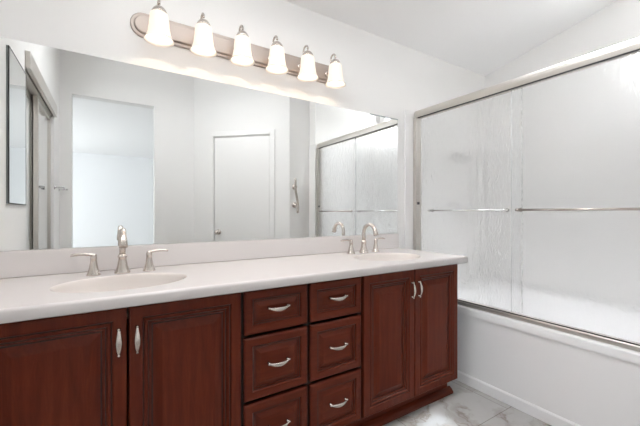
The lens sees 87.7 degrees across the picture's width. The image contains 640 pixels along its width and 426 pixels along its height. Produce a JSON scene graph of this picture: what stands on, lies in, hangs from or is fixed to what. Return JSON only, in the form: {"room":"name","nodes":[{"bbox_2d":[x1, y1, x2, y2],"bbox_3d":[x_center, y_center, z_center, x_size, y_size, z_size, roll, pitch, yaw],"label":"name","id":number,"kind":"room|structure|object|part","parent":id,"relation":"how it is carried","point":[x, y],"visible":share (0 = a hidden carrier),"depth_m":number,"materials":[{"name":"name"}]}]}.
{"room":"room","nodes":[
{"label":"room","id":0,"kind":"room"},
{"bbox_2d":[0,0,484,251],"bbox_3d":[0.047,-0.100,2.243,3.720,2.450,0.120,0,0,-32],"label":"wall","id":1,"kind":"structure","parent":0,"point":[382,76],"depth_m":1.95,"materials":[{"name":"white paint"}]},
{"bbox_2d":[0,37,397,250],"bbox_3d":[-0.367,-0.276,1.904,2.252,0.858,0.008,0,0,-32],"label":"wall mirror","id":2,"kind":"object","parent":1,"relation":"attached to","point":[92,148],"visible":1,"depth_m":1.66,"materials":[{"name":"grey mirror"}]},
{"bbox_2d":[0,234,398,278],"bbox_3d":[-0.364,0.207,1.899,2.252,0.107,0.019,0,0,-32],"label":"backsplash","id":3,"kind":"structure","parent":1,"relation":"attached to","point":[26,263],"depth_m":1.67,"materials":[{"name":"white stone"}]},
{"bbox_2d":[130,0,345,88],"bbox_3d":[-0.346,-0.898,1.819,1.195,0.204,0.176,0,0,-32],"label":"vanity light","id":4,"kind":"object","parent":1,"relation":"attached to","point":[156,28],"visible":1,"depth_m":1.75,"materials":[{"name":"white glass"}]},
{"bbox_3d":[-0.743,-0.860,1.539,0.128,0.128,0.128,0,0,-32],"label":"lamp shade","id":5,"kind":"part","parent":4,"relation":"part of","materials":[{"name":"white glass"}]},
{"bbox_3d":[-0.575,-0.860,1.646,0.128,0.128,0.128,0,0,-32],"label":"lamp shade","id":6,"kind":"part","parent":4,"relation":"part of","materials":[{"name":"white glass"}]},
{"bbox_3d":[-0.407,-0.860,1.752,0.128,0.128,0.128,0,0,-32],"label":"lamp shade","id":7,"kind":"part","parent":4,"relation":"part of","materials":[{"name":"white glass"}]},
{"bbox_3d":[-0.262,-0.937,1.893,0.042,0.126,0.095,0,0,-32],"label":"arm","id":8,"kind":"part","parent":4,"relation":"part of","materials":[{"name":"silver metal"}]},
{"bbox_3d":[-0.240,-0.860,1.858,0.128,0.128,0.128,0,0,-32],"label":"lamp shade","id":9,"kind":"part","parent":4,"relation":"part of","materials":[{"name":"white glass"}]},
{"bbox_3d":[-0.095,-0.937,2.000,0.042,0.126,0.095,0,0,-32],"label":"arm","id":10,"kind":"part","parent":4,"relation":"part of","materials":[{"name":"silver metal"}]},
{"bbox_3d":[-0.072,-0.860,1.964,0.128,0.128,0.128,0,0,-32],"label":"lamp shade","id":11,"kind":"part","parent":4,"relation":"part of","materials":[{"name":"white glass"}]},
{"bbox_3d":[0.073,-0.937,2.106,0.042,0.126,0.095,0,0,-32],"label":"arm","id":12,"kind":"part","parent":4,"relation":"part of","materials":[{"name":"silver metal"}]},
{"bbox_3d":[0.096,-0.860,2.070,0.128,0.128,0.128,0,0,-32],"label":"lamp shade","id":13,"kind":"part","parent":4,"relation":"part of","materials":[{"name":"white glass"}]},
{"bbox_2d":[284,0,616,75],"bbox_3d":[0.721,-1.570,1.179,3.720,0.628,2.640,0,0,-32],"label":"ceiling","id":14,"kind":"structure","parent":0,"point":[480,37],"depth_m":2.37,"materials":[{"name":"white paint"}]},
{"bbox_2d":[383,379,550,425],"bbox_3d":[0.721,1.165,1.179,3.720,0.080,2.640,0,0,-32],"label":"floor","id":15,"kind":"structure","parent":0,"point":[467,406],"depth_m":1.87,"materials":[{"name":"stone"}]},
{"bbox_2d":[0,293,240,425],"bbox_3d":[-0.770,0.714,1.310,0.780,0.822,0.575,0,0,-32],"label":"base cabinet","id":16,"kind":"object","parent":15,"relation":"on","point":[174,363],"visible":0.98,"depth_m":1.09,"materials":[{"name":"brown wood"}]},
{"bbox_3d":[-0.800,0.657,0.997,0.383,0.695,0.020,0,0,-32],"label":"door","id":17,"kind":"part","parent":16,"relation":"part of","materials":[{"name":"brown wood"}]},
{"bbox_3d":[-0.644,0.416,1.066,0.018,0.093,0.029,0,0,-32],"label":"handle","id":18,"kind":"part","parent":16,"relation":"part of","materials":[{"name":"silver metal"}]},
{"bbox_3d":[-0.600,0.416,1.094,0.018,0.093,0.029,0,0,-32],"label":"handle","id":19,"kind":"part","parent":16,"relation":"part of","materials":[{"name":"silver metal"}]},
{"bbox_3d":[-0.472,0.657,1.204,0.380,0.695,0.020,0,0,-32],"label":"door","id":20,"kind":"part","parent":16,"relation":"part of","materials":[{"name":"brown wood"}]},
{"bbox_2d":[241,277,360,425],"bbox_3d":[-0.185,0.714,1.681,0.606,0.822,0.574,0,0,-32],"label":"base cabinet","id":21,"kind":"object","parent":15,"relation":"on","point":[301,344],"visible":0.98,"depth_m":1.44,"materials":[{"name":"brown wood"}]},
{"bbox_3d":[-0.179,0.883,1.390,0.287,0.244,0.020,0,0,-32],"label":"drawer","id":22,"kind":"part","parent":21,"relation":"part of","materials":[{"name":"brown wood"}]},
{"bbox_3d":[-0.179,0.623,1.390,0.287,0.249,0.020,0,0,-32],"label":"drawer","id":23,"kind":"part","parent":21,"relation":"part of","materials":[{"name":"brown wood"}]},
{"bbox_3d":[-0.179,0.397,1.390,0.287,0.174,0.020,0,0,-32],"label":"drawer","id":24,"kind":"part","parent":21,"relation":"part of","materials":[{"name":"brown wood"}]},
{"bbox_3d":[-0.167,0.617,1.370,0.101,0.021,0.029,0,0,-32],"label":"handle","id":25,"kind":"part","parent":21,"relation":"part of","materials":[{"name":"silver metal"}]},
{"bbox_3d":[-0.167,0.391,1.370,0.101,0.021,0.029,0,0,-32],"label":"handle","id":26,"kind":"part","parent":21,"relation":"part of","materials":[{"name":"silver metal"}]},
{"bbox_3d":[0.076,0.883,1.551,0.287,0.244,0.020,0,0,-32],"label":"drawer","id":27,"kind":"part","parent":21,"relation":"part of","materials":[{"name":"brown wood"}]},
{"bbox_3d":[0.076,0.623,1.551,0.287,0.249,0.020,0,0,-32],"label":"drawer","id":28,"kind":"part","parent":21,"relation":"part of","materials":[{"name":"brown wood"}]},
{"bbox_3d":[0.076,0.397,1.551,0.287,0.174,0.020,0,0,-32],"label":"drawer","id":29,"kind":"part","parent":21,"relation":"part of","materials":[{"name":"brown wood"}]},
{"bbox_3d":[0.089,0.877,1.532,0.101,0.021,0.029,0,0,-32],"label":"handle","id":30,"kind":"part","parent":21,"relation":"part of","materials":[{"name":"silver metal"}]},
{"bbox_3d":[0.089,0.617,1.532,0.101,0.021,0.029,0,0,-32],"label":"handle","id":31,"kind":"part","parent":21,"relation":"part of","materials":[{"name":"silver metal"}]},
{"bbox_3d":[0.089,0.391,1.532,0.101,0.021,0.029,0,0,-32],"label":"handle","id":32,"kind":"part","parent":21,"relation":"part of","materials":[{"name":"silver metal"}]},
{"bbox_2d":[353,264,456,425],"bbox_3d":[0.396,0.714,2.047,0.767,0.822,0.575,0,0,-32],"label":"base cabinet","id":33,"kind":"object","parent":15,"relation":"on","point":[409,318],"visible":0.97,"depth_m":1.79,"materials":[{"name":"red wood"}]},
{"bbox_2d":[0,234,467,323],"bbox_3d":[-0.212,0.276,1.659,2.252,0.243,0.587,0,0,-32],"label":"countertop","id":34,"kind":"structure","parent":33,"relation":"on","point":[34,284],"depth_m":1.44,"materials":[{"name":"white stone"}]},
{"bbox_2d":[49,273,186,318],"bbox_3d":[-0.748,0.329,1.272,0.450,0.136,0.330,0,0,-32],"label":"basin","id":35,"kind":"object","parent":34,"relation":"in","point":[59,288],"depth_m":1.35,"materials":[{"name":"white ceramic"}]},
{"bbox_2d":[70,228,167,275],"bbox_3d":[-0.834,0.162,1.409,0.364,0.198,0.166,0,0,-32],"label":"bathroom faucet","id":36,"kind":"object","parent":34,"relation":"on","point":[122,267],"visible":1,"depth_m":1.43,"materials":[{"name":"silver metal"}]},
{"bbox_3d":[-0.980,0.174,1.377,0.084,0.020,0.018,0,0,-32],"label":"lever","id":37,"kind":"part","parent":36,"relation":"part of","materials":[{"name":"silver metal"}]},
{"bbox_3d":[-0.949,0.215,1.397,0.052,0.091,0.052,0,0,-32],"label":"handle","id":38,"kind":"part","parent":36,"relation":"part of","materials":[{"name":"silver metal"}]},
{"bbox_3d":[-0.862,0.219,1.452,0.062,0.083,0.062,0,0,-32],"label":"spout","id":39,"kind":"part","parent":36,"relation":"part of","materials":[{"name":"silver metal"}]},
{"bbox_3d":[-0.829,0.120,1.401,0.032,0.116,0.147,0,0,-32],"label":"spout","id":40,"kind":"part","parent":36,"relation":"part of","materials":[{"name":"silver metal"}]},
{"bbox_3d":[-0.774,0.215,1.508,0.052,0.091,0.052,0,0,-32],"label":"handle","id":41,"kind":"part","parent":36,"relation":"part of","materials":[{"name":"silver metal"}]},
{"bbox_3d":[-0.743,0.174,1.527,0.084,0.020,0.018,0,0,-32],"label":"lever","id":42,"kind":"part","parent":36,"relation":"part of","materials":[{"name":"silver metal"}]},
{"bbox_2d":[341,223,384,253],"bbox_3d":[0.315,0.162,2.141,0.364,0.198,0.166,0,0,-32],"label":"bathroom faucet","id":43,"kind":"object","parent":34,"relation":"on","point":[363,249],"visible":1,"depth_m":2.16,"materials":[{"name":"silver metal"}]},
{"bbox_3d":[0.199,0.215,2.129,0.052,0.091,0.052,0,0,-32],"label":"handle","id":44,"kind":"part","parent":43,"relation":"part of","materials":[{"name":"silver metal"}]},
{"bbox_3d":[0.287,0.219,2.184,0.062,0.083,0.062,0,0,-32],"label":"spout","id":45,"kind":"part","parent":43,"relation":"part of","materials":[{"name":"silver metal"}]},
{"bbox_3d":[0.320,0.120,2.133,0.032,0.116,0.147,0,0,-32],"label":"spout","id":46,"kind":"part","parent":43,"relation":"part of","materials":[{"name":"silver metal"}]},
{"bbox_3d":[0.375,0.215,2.240,0.052,0.091,0.052,0,0,-32],"label":"handle","id":47,"kind":"part","parent":43,"relation":"part of","materials":[{"name":"silver metal"}]},
{"bbox_2d":[353,253,420,260],"bbox_3d":[0.403,0.329,2.001,0.450,0.136,0.330,0,0,-32],"label":"basin","id":48,"kind":"object","parent":34,"relation":"in","point":[366,256],"depth_m":2.15,"materials":[{"name":"white ceramic"}]},
{"bbox_3d":[0.360,0.657,1.731,0.356,0.695,0.020,0,0,-32],"label":"door","id":49,"kind":"part","parent":33,"relation":"part of","materials":[{"name":"brown wood"}]},
{"bbox_3d":[0.499,1.107,1.884,0.767,0.035,0.030,0,0,-32],"label":"moulding","id":50,"kind":"part","parent":33,"relation":"part of","materials":[{"name":"brown wood"}]},
{"bbox_3d":[0.504,0.416,1.793,0.018,0.093,0.029,0,0,-32],"label":"handle","id":51,"kind":"part","parent":33,"relation":"part of","materials":[{"name":"silver metal"}]},
{"bbox_3d":[0.548,0.416,1.821,0.018,0.093,0.029,0,0,-32],"label":"handle","id":52,"kind":"part","parent":33,"relation":"part of","materials":[{"name":"silver metal"}]},
{"bbox_3d":[0.673,0.657,1.929,0.373,0.695,0.020,0,0,-32],"label":"door","id":53,"kind":"part","parent":33,"relation":"part of","materials":[{"name":"brown wood"}]},
{"bbox_2d":[456,298,639,425],"bbox_3d":[1.500,0.874,2.235,0.974,0.501,1.424,0,0,-32],"label":"bathtub","id":54,"kind":"object","parent":15,"relation":"on","point":[554,377],"visible":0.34,"depth_m":1.78,"materials":[{"name":"white ceramic"}]},
{"bbox_2d":[404,110,428,249],"bbox_3d":[1.514,-0.084,2.167,1.062,1.412,1.576,0,0,-32],"label":"tub surround","id":55,"kind":"object","parent":54,"relation":"on","point":[408,115],"visible":0.12,"depth_m":2.56,"materials":[{"name":"white plastic"}]},
{"bbox_2d":[413,37,639,351],"bbox_3d":[1.122,-0.086,1.996,0.090,1.416,1.416,0,0,-32],"label":"sliding shower door","id":56,"kind":"structure","parent":55,"relation":"attached to","point":[535,181],"depth_m":1.82,"materials":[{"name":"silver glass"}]},
{"bbox_3d":[0.984,-0.071,2.267,0.006,1.318,0.747,0,0,-32],"label":"glass panel","id":57,"kind":"part","parent":56,"relation":"part of","materials":[{"name":"white"}]},
{"bbox_3d":[1.313,-0.071,1.704,0.006,1.318,0.655,0,0,-32],"label":"glass panel","id":58,"kind":"part","parent":56,"relation":"part of","materials":[{"name":"white"}]},
{"bbox_3d":[1.107,1.091,1.986,0.044,0.065,1.424,0,0,-32],"label":"trim","id":59,"kind":"part","parent":54,"relation":"part of","materials":[{"name":"white ceramic"}]},
{"bbox_2d":[485,0,639,87],"bbox_3d":[2.050,-0.275,2.435,0.130,2.800,1.698,0,0,-32],"label":"wall","id":60,"kind":"structure","parent":0,"point":[618,22],"depth_m":2.48,"materials":[{"name":"white paint"}]}
]}

